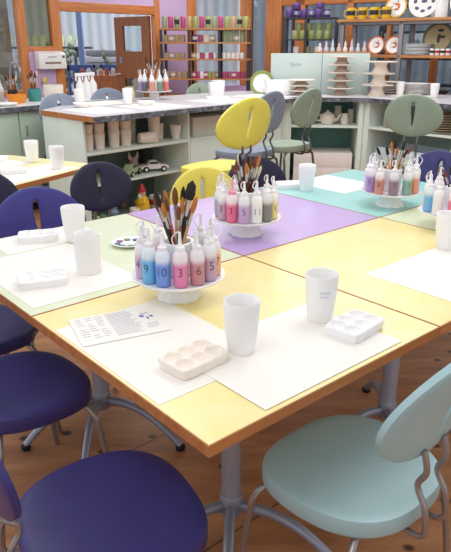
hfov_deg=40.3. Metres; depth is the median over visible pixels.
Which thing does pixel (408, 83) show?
plate
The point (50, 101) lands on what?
counter stool
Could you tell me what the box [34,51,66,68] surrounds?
dispenser
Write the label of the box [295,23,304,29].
mug
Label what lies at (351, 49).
bottle
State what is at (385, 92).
plate
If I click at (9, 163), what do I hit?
placemat
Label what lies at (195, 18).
mug
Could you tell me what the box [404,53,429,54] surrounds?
plate
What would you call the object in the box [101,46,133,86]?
potted plant
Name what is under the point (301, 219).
table
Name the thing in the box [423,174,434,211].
paint bottle
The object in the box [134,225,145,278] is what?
paint bottle
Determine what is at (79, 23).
post
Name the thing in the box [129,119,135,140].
flower pot
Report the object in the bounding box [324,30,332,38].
mug
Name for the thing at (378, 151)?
brush
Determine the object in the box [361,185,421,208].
cake stand
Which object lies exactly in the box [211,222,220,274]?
paint bottle
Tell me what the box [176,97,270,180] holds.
counter stool
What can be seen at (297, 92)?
cake stand
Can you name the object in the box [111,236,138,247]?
plate
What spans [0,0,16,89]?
wall partition
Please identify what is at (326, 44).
bottle
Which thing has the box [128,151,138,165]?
figurine
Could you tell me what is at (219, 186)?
paint bottle
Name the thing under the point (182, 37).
mug
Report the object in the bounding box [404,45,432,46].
plate
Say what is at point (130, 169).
toy car
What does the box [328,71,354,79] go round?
cake stand
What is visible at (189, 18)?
mug
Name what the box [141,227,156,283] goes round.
paint bottle
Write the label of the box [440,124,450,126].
platter
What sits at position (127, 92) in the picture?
cup
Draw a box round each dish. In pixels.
[0,102,17,105]
[429,90,449,94]
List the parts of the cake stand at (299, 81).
plate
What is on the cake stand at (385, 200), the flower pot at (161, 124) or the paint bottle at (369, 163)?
the paint bottle at (369, 163)
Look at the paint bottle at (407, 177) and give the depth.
2.75 m
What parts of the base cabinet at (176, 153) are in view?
panel, shelf, shelf, shelf, panel, shelf, panel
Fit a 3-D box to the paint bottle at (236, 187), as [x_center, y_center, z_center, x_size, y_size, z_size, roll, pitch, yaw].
[0.038,-0.350,2.505,0.045,0.162,0.044,-18,27,-40]
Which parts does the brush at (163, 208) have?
handle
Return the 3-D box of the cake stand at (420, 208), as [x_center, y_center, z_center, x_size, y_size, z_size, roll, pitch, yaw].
[0.935,-0.234,2.532,0.278,0.075,0.278,0,21,0]
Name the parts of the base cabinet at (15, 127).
door, door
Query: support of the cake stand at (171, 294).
on the table at (213, 418)
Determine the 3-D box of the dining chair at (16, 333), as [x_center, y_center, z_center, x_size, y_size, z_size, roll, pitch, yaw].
[-0.976,0.204,2.327,0.460,0.873,0.469,-17,26,-38]
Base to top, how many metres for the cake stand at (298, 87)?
0.052 m
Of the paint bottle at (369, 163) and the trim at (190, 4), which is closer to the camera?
the paint bottle at (369, 163)
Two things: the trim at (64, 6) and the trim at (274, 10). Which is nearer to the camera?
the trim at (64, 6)
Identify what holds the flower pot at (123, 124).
on the flower pot at (125, 134)
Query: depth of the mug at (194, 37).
7.47 m
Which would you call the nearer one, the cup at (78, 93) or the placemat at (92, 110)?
the placemat at (92, 110)
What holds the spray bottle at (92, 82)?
on the countertop at (28, 105)
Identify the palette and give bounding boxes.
[0,155,7,161]
[0,166,27,174]
[17,268,67,290]
[18,228,58,243]
[158,339,228,380]
[275,180,299,189]
[325,309,384,343]
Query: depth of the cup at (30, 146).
3.92 m
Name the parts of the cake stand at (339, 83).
plate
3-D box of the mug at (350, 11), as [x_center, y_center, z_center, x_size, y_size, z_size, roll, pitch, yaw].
[1.443,-3.030,7.101,0.134,0.125,0.105,-1,21,-2]
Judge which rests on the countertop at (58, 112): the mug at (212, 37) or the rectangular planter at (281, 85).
the rectangular planter at (281, 85)
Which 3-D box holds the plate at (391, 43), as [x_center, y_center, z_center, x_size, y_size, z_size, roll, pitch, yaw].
[1.887,-2.596,6.903,0.201,0.196,0.061,13,24,31]
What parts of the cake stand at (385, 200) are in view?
plate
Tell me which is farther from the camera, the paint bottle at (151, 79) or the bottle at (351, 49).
the bottle at (351, 49)
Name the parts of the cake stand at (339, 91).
plate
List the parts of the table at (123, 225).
arm, arm, arm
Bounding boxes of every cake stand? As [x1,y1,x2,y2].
[131,267,224,303]
[136,89,171,99]
[212,213,280,237]
[288,79,313,84]
[288,89,305,95]
[289,84,313,89]
[327,87,353,95]
[328,64,354,71]
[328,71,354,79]
[328,79,353,87]
[329,56,355,63]
[361,83,393,95]
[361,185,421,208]
[363,72,394,84]
[364,61,397,72]
[418,205,436,227]
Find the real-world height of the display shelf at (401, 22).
1.722 m
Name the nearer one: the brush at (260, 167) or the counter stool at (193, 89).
the brush at (260, 167)
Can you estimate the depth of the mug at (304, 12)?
7.42 m
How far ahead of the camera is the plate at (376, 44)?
7.03 m
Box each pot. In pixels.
[7,89,17,93]
[84,123,92,134]
[85,133,92,150]
[92,122,103,132]
[93,132,104,149]
[107,121,118,130]
[107,130,119,146]
[119,120,130,128]
[119,128,130,145]
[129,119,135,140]
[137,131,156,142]
[147,116,159,123]
[148,124,159,141]
[159,122,163,138]
[164,238,191,276]
[169,124,180,138]
[236,189,254,217]
[383,167,401,190]
[443,184,450,209]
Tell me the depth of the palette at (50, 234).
2.36 m
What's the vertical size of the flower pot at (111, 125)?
0.075 m
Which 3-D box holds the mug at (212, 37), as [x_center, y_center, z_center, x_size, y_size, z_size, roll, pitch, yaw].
[-0.155,-2.890,7.474,0.063,0.085,0.062,0,21,0]
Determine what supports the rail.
on the floor
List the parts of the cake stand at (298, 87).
plate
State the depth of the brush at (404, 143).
2.82 m
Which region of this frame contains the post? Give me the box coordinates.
[75,12,85,72]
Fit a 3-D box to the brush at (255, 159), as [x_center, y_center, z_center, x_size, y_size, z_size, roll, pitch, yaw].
[0.099,-0.358,2.418,0.060,0.215,0.015,-15,25,-34]
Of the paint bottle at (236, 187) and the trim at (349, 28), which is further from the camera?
the trim at (349, 28)
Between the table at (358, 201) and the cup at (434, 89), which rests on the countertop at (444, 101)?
the cup at (434, 89)
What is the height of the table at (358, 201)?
0.740 m
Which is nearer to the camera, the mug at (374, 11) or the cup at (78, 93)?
the cup at (78, 93)
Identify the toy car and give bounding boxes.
[123,164,140,176]
[139,159,168,172]
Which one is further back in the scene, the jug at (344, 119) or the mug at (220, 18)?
the mug at (220, 18)
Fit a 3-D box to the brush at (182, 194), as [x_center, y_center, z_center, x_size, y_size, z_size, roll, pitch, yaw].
[-0.129,-0.138,1.785,0.030,0.248,0.014,3,21,8]
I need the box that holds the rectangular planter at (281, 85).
[264,79,291,94]
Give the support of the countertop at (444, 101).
on the cabinet at (374, 134)
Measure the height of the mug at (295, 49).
0.085 m
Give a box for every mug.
[130,207,139,212]
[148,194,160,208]
[162,17,166,27]
[163,35,167,41]
[168,17,172,27]
[169,35,173,41]
[171,71,175,77]
[174,17,180,27]
[174,35,179,41]
[177,71,181,77]
[180,16,186,27]
[180,35,184,41]
[187,16,192,27]
[192,35,196,41]
[193,16,197,27]
[198,35,202,41]
[199,16,205,27]
[204,35,208,41]
[205,16,211,27]
[210,35,214,41]
[212,16,217,27]
[218,16,224,27]
[222,35,227,41]
[224,16,230,27]
[228,35,232,41]
[231,16,236,27]
[234,35,238,41]
[236,72,240,78]
[237,16,243,27]
[240,35,244,41]
[241,72,245,78]
[243,16,249,27]
[283,9,292,16]
[291,3,300,8]
[292,30,299,38]
[293,9,300,16]
[293,47,301,52]
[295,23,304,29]
[298,9,307,16]
[300,30,307,38]
[303,47,311,52]
[307,23,313,29]
[308,9,315,16]
[308,30,315,38]
[313,9,322,16]
[314,2,323,8]
[315,23,323,29]
[316,30,323,38]
[323,9,330,16]
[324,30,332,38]
[325,23,333,29]
[344,8,356,18]
[355,7,367,18]
[367,7,379,18]
[378,6,391,18]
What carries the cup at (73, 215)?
on the table at (123, 225)
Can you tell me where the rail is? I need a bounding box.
[291,6,294,52]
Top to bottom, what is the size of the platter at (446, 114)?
0.019 m
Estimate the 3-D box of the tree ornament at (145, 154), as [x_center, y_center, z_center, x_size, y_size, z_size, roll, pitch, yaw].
[-0.741,-1.120,5.699,0.155,0.231,0.144,0,21,0]
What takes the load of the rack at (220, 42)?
on the floor
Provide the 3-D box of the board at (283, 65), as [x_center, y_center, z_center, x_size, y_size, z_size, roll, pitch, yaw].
[0.768,-2.210,6.702,0.550,0.415,0.021,2,21,6]
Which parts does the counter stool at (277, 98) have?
seat, backrest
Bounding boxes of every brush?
[42,77,46,94]
[153,196,170,243]
[154,190,171,244]
[161,203,174,244]
[164,191,175,242]
[164,197,175,244]
[172,187,177,244]
[176,206,179,243]
[179,197,183,231]
[180,186,184,201]
[181,180,195,240]
[182,197,197,243]
[231,165,241,192]
[235,160,242,190]
[237,154,242,185]
[238,154,243,183]
[244,163,248,191]
[246,155,249,176]
[248,158,251,192]
[249,155,260,192]
[249,157,256,191]
[251,166,261,192]
[376,147,386,168]
[385,146,390,169]
[390,142,392,169]
[393,139,397,167]
[397,141,405,166]
[397,150,407,168]
[398,145,412,169]
[443,169,449,186]
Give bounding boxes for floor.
[0,209,450,551]
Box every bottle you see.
[0,82,4,100]
[74,73,84,96]
[81,73,90,96]
[88,72,96,95]
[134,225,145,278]
[135,220,146,238]
[138,70,141,90]
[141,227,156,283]
[142,69,147,90]
[149,70,154,90]
[150,215,164,250]
[155,232,170,287]
[157,69,162,90]
[163,69,168,90]
[171,231,188,287]
[190,231,204,285]
[193,213,205,245]
[202,225,216,280]
[204,218,215,238]
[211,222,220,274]
[214,176,221,216]
[217,173,228,193]
[218,179,229,219]
[226,180,237,222]
[230,175,238,190]
[238,181,249,223]
[251,181,262,223]
[261,179,272,221]
[262,175,269,193]
[270,176,278,196]
[270,179,277,218]
[324,41,327,51]
[330,39,334,51]
[336,43,340,51]
[343,41,346,51]
[349,39,353,51]
[362,41,366,51]
[363,156,374,189]
[366,156,378,191]
[371,153,378,171]
[374,160,385,193]
[388,160,398,195]
[401,160,412,194]
[404,154,415,172]
[411,159,419,193]
[412,155,422,189]
[422,171,434,206]
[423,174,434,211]
[431,176,444,214]
[434,167,444,189]
[447,193,450,209]
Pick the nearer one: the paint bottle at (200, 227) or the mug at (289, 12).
the paint bottle at (200, 227)
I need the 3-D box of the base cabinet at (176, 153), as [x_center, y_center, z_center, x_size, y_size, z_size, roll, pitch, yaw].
[-0.466,-1.130,5.827,0.580,0.910,2.400,19,28,41]
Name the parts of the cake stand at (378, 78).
plate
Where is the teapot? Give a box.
[316,110,340,123]
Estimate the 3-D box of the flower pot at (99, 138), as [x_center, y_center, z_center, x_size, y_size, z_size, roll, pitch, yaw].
[-1.017,-1.091,4.955,0.094,0.130,0.093,0,21,0]
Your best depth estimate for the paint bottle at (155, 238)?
1.86 m
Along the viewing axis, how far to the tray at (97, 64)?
10.07 m
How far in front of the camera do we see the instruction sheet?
1.65 m
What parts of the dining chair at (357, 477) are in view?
leg, seat, leg, backrest, leg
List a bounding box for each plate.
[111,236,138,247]
[250,70,273,93]
[368,36,384,53]
[383,87,395,89]
[383,91,395,93]
[385,36,397,53]
[386,0,406,17]
[386,81,396,83]
[403,92,429,94]
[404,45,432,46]
[404,49,429,50]
[404,52,429,53]
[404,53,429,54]
[404,87,429,88]
[404,88,429,89]
[404,90,429,91]
[405,82,430,84]
[405,85,429,87]
[409,0,436,16]
[422,23,450,53]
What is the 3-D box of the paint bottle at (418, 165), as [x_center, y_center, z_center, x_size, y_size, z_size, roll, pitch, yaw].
[0.881,-0.477,2.841,0.045,0.164,0.045,-13,24,-30]
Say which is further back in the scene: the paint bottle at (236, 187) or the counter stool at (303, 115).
the counter stool at (303, 115)
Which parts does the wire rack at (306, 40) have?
post, post, post, post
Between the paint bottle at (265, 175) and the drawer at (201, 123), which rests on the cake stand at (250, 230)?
the paint bottle at (265, 175)
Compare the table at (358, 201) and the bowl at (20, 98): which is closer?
the table at (358, 201)
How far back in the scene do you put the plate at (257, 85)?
6.70 m
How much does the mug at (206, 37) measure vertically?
0.085 m
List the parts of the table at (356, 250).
arm, arm, arm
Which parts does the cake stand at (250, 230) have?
plate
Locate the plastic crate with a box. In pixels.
[376,142,450,177]
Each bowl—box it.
[6,94,25,102]
[73,102,91,107]
[137,100,154,105]
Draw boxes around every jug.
[334,105,341,121]
[340,113,348,124]
[348,109,353,122]
[434,0,448,16]
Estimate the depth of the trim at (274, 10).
8.47 m
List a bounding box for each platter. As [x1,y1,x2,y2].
[432,131,450,133]
[435,129,450,130]
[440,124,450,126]
[443,112,450,116]
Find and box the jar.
[111,68,115,74]
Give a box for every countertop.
[0,95,120,112]
[41,91,295,122]
[288,92,450,108]
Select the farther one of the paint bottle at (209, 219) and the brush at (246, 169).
the brush at (246, 169)
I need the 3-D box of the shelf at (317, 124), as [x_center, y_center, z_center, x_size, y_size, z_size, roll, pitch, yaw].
[1.062,-1.658,6.679,0.690,0.020,0.590,2,21,6]
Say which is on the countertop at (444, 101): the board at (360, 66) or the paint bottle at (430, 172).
the board at (360, 66)
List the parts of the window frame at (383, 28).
post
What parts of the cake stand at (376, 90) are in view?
plate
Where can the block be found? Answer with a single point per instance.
(49, 89)
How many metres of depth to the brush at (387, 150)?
2.80 m
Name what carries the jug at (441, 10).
on the display shelf at (401, 22)
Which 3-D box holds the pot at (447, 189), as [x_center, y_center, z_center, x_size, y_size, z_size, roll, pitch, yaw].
[0.935,-0.316,2.502,0.086,0.100,0.086,0,21,0]
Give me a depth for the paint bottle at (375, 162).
2.90 m
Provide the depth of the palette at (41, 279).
1.92 m
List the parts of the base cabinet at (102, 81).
door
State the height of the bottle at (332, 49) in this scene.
0.130 m
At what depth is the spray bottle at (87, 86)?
6.31 m
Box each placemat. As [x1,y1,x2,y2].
[0,160,27,168]
[0,227,103,254]
[0,243,132,308]
[1,164,76,183]
[55,299,224,404]
[63,107,134,113]
[90,100,132,105]
[115,103,190,109]
[188,98,242,103]
[204,304,400,409]
[231,94,293,97]
[313,175,363,192]
[365,248,450,301]
[386,94,439,96]
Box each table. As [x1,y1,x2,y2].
[0,155,87,189]
[0,214,242,458]
[31,256,439,551]
[127,189,378,255]
[245,218,450,432]
[258,169,444,217]
[380,206,435,230]
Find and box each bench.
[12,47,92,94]
[65,75,72,94]
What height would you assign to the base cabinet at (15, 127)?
0.908 m
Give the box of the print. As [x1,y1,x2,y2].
[75,311,144,337]
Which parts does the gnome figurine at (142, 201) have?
arm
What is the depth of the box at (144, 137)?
5.20 m
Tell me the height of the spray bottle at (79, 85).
0.233 m
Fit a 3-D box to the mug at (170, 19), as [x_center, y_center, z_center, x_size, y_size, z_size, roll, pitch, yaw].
[-0.663,-3.082,7.473,0.062,0.135,0.080,-16,26,-36]
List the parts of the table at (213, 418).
arm, arm, arm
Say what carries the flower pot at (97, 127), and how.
on the flower pot at (99, 138)
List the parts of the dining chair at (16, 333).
seat, leg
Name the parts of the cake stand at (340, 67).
plate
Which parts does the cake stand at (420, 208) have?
plate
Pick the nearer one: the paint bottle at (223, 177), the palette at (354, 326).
the palette at (354, 326)
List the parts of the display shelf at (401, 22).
post, post, rail, post, rail, post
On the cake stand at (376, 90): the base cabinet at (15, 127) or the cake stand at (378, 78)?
the cake stand at (378, 78)
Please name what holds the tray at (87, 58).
on the tray at (97, 64)
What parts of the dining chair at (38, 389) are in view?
leg, seat, leg, leg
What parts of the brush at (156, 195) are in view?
handle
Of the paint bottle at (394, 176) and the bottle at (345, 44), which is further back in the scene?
the bottle at (345, 44)
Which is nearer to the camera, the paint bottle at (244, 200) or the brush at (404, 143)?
the paint bottle at (244, 200)
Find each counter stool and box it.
[39,93,105,187]
[90,88,122,99]
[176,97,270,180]
[186,83,208,93]
[213,91,284,164]
[256,88,321,176]
[382,94,443,176]
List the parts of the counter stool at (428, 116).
seat, backrest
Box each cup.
[23,140,37,162]
[27,88,41,101]
[48,145,63,169]
[60,204,84,242]
[73,89,83,101]
[73,229,101,275]
[122,88,131,104]
[125,87,134,101]
[223,293,259,355]
[299,163,315,191]
[305,267,338,323]
[396,81,404,94]
[430,83,439,97]
[436,210,450,250]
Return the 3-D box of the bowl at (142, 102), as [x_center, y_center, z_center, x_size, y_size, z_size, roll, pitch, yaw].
[-0.700,-1.529,5.429,0.164,0.034,0.162,0,21,0]
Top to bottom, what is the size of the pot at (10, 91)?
0.110 m
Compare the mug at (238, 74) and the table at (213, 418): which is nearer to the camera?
the table at (213, 418)
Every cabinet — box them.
[0,110,48,209]
[42,105,280,220]
[76,74,128,95]
[279,102,363,179]
[359,102,450,170]
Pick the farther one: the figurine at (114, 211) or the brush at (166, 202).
the figurine at (114, 211)
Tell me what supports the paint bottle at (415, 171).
on the cake stand at (385, 200)
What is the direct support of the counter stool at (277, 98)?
on the floor
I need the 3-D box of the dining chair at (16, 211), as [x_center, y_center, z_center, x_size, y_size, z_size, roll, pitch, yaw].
[-0.706,0.086,2.643,0.469,0.873,0.460,-14,25,-33]
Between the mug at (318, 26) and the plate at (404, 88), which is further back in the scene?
the mug at (318, 26)
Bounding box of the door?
[114,16,152,96]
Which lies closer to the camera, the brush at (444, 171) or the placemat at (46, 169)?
the brush at (444, 171)
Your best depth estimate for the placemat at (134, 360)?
1.52 m
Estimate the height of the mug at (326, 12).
0.095 m
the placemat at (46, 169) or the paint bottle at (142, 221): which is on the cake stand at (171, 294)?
the paint bottle at (142, 221)
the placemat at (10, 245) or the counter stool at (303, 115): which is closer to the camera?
the placemat at (10, 245)
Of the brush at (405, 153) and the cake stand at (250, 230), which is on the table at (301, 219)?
the cake stand at (250, 230)
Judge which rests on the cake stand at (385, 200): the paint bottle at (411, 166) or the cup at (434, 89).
the paint bottle at (411, 166)
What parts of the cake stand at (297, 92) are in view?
plate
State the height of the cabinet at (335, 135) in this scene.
0.910 m
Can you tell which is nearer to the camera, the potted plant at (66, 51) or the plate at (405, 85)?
the plate at (405, 85)
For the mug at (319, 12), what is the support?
on the wire rack at (306, 40)
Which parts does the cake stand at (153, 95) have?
plate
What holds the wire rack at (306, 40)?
on the floor
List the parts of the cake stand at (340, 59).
plate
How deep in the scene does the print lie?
1.65 m
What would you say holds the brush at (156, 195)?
in the pot at (188, 244)
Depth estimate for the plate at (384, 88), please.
6.84 m
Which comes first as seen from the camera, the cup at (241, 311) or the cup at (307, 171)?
the cup at (241, 311)
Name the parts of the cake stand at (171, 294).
plate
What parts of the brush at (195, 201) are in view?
handle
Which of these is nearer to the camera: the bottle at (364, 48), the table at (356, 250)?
the table at (356, 250)
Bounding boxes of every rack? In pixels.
[158,28,251,95]
[282,17,338,72]
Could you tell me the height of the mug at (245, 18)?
0.135 m
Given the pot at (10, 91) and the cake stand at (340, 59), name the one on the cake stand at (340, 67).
the cake stand at (340, 59)
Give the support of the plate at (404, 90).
on the plate
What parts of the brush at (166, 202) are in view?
handle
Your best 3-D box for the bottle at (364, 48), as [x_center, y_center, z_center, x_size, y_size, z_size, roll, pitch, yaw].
[1.502,-2.481,6.637,0.052,0.110,0.052,0,21,0]
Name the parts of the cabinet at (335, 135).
corner panel, panel, panel, panel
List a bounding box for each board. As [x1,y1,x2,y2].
[271,53,321,92]
[321,53,369,93]
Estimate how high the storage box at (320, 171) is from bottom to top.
0.170 m
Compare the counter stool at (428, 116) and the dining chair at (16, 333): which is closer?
the dining chair at (16, 333)
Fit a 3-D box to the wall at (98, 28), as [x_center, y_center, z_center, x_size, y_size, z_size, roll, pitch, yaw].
[0.000,-4.971,12.500,18.000,3.400,0.100,0,21,0]
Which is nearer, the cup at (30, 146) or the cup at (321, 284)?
the cup at (321, 284)
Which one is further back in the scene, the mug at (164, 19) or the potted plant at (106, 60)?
the potted plant at (106, 60)
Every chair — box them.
[0,174,17,355]
[0,187,85,354]
[0,305,61,432]
[0,351,108,546]
[0,450,207,551]
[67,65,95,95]
[70,161,132,219]
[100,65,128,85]
[170,167,232,204]
[228,156,285,187]
[238,363,450,551]
[412,150,450,185]
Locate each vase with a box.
[31,35,38,45]
[40,35,46,45]
[66,35,73,46]
[75,35,77,46]
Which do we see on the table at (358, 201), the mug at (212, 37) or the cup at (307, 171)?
the cup at (307, 171)
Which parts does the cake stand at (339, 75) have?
plate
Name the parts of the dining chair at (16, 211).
leg, backrest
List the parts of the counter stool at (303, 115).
leg, seat, leg, backrest, leg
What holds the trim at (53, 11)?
attached to the wall at (168, 8)
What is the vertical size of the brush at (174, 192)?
0.248 m
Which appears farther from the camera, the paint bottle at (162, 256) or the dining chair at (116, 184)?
the dining chair at (116, 184)
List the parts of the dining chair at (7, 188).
backrest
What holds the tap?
on the countertop at (28, 105)
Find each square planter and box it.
[208,82,224,95]
[211,80,224,94]
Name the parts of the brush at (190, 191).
handle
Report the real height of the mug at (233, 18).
0.135 m
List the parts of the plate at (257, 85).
plate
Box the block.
[43,84,63,96]
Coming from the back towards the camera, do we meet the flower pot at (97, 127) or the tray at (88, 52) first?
the tray at (88, 52)
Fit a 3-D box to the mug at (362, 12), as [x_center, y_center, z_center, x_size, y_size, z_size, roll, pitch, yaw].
[1.565,-3.004,7.033,0.105,0.125,0.134,-11,23,-26]
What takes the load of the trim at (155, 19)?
attached to the wall at (168, 8)
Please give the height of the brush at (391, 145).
0.210 m
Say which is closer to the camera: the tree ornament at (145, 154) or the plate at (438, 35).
the tree ornament at (145, 154)
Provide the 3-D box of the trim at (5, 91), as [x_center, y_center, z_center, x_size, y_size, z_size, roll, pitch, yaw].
[-3.363,-1.598,5.638,0.082,0.060,3.297,19,28,41]
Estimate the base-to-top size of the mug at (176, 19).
0.135 m
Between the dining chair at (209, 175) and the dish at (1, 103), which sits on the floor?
the dining chair at (209, 175)
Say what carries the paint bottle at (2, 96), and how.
on the countertop at (28, 105)
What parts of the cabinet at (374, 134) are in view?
corner panel, panel, panel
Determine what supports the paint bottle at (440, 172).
on the cake stand at (420, 208)
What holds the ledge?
attached to the board at (360, 66)
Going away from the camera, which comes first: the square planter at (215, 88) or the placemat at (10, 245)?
the placemat at (10, 245)
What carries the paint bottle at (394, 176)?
on the cake stand at (385, 200)
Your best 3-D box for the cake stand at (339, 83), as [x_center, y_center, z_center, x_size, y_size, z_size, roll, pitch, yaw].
[1.218,-2.036,6.499,0.280,0.077,0.280,0,21,0]
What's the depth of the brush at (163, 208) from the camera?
1.75 m
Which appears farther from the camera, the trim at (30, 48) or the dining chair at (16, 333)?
the trim at (30, 48)
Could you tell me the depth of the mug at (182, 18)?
7.44 m
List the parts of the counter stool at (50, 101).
backrest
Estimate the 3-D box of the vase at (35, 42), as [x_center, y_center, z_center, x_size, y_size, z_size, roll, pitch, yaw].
[-3.400,-4.199,10.974,0.122,0.190,0.121,0,21,0]
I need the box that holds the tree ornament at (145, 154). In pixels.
[138,148,151,163]
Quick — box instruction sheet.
[68,306,171,346]
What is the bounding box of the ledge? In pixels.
[314,52,370,53]
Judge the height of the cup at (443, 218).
0.136 m
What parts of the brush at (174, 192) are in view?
handle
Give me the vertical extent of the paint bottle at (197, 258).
0.155 m
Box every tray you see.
[85,50,130,55]
[85,56,115,61]
[86,62,115,68]
[206,96,229,98]
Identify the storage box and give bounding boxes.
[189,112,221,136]
[293,147,351,167]
[293,166,350,179]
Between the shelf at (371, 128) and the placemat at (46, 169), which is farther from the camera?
the shelf at (371, 128)
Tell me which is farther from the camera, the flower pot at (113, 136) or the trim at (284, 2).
the trim at (284, 2)
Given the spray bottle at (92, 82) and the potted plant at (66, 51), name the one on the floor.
the potted plant at (66, 51)
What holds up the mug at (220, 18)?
on the rack at (220, 42)
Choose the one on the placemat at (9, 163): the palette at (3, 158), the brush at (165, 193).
the palette at (3, 158)
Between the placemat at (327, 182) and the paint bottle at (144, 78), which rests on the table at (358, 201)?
the placemat at (327, 182)
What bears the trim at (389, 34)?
attached to the wall at (241, 87)
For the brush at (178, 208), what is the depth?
1.74 m
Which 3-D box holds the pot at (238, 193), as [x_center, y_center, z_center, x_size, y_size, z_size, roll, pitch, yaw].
[0.084,-0.287,2.426,0.086,0.100,0.086,0,21,0]
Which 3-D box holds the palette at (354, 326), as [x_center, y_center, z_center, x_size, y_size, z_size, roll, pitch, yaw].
[0.342,0.131,1.622,0.106,0.028,0.152,18,27,40]
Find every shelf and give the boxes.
[291,119,357,127]
[337,17,450,135]
[368,125,450,138]
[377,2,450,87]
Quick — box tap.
[9,62,21,88]
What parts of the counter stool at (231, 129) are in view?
seat, backrest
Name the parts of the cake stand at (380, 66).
plate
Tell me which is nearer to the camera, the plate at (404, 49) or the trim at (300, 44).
the plate at (404, 49)
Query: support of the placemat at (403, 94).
on the countertop at (444, 101)
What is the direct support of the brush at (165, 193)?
in the pot at (188, 244)
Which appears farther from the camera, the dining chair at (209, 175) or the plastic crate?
the plastic crate
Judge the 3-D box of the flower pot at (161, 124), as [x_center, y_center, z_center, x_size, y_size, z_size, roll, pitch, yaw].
[-0.596,-1.294,5.483,0.090,0.140,0.089,0,21,0]
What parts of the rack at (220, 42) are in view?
post, post, post, post, post, post, post, post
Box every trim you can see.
[4,90,24,96]
[12,0,31,98]
[28,46,53,50]
[46,0,66,93]
[59,1,154,14]
[151,0,161,95]
[186,0,196,87]
[239,0,253,84]
[264,0,283,73]
[281,0,408,5]
[294,0,307,52]
[345,0,356,51]
[383,25,393,90]
[427,54,438,92]
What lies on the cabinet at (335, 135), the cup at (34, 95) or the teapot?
the teapot
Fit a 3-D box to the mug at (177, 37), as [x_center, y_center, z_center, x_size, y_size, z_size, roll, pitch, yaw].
[-0.593,-2.906,7.517,0.062,0.085,0.061,0,21,0]
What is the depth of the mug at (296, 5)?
7.44 m
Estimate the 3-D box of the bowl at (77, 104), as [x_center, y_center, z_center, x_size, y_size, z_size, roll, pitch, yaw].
[-1.220,-1.460,5.242,0.164,0.038,0.162,0,21,0]
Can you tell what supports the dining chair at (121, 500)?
on the floor
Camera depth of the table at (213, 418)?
1.68 m
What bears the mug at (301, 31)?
on the wire rack at (306, 40)
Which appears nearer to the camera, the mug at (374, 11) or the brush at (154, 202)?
the brush at (154, 202)
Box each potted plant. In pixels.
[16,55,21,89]
[45,38,75,87]
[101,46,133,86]
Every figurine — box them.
[111,207,118,215]
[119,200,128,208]
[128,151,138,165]
[135,183,149,210]
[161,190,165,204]
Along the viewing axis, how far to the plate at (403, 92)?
6.64 m
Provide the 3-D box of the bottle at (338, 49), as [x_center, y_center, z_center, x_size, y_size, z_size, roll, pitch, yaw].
[1.231,-2.482,6.667,0.052,0.090,0.052,0,21,0]
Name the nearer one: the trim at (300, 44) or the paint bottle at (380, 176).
the paint bottle at (380, 176)
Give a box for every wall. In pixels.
[5,0,238,99]
[6,0,450,97]
[239,85,450,149]

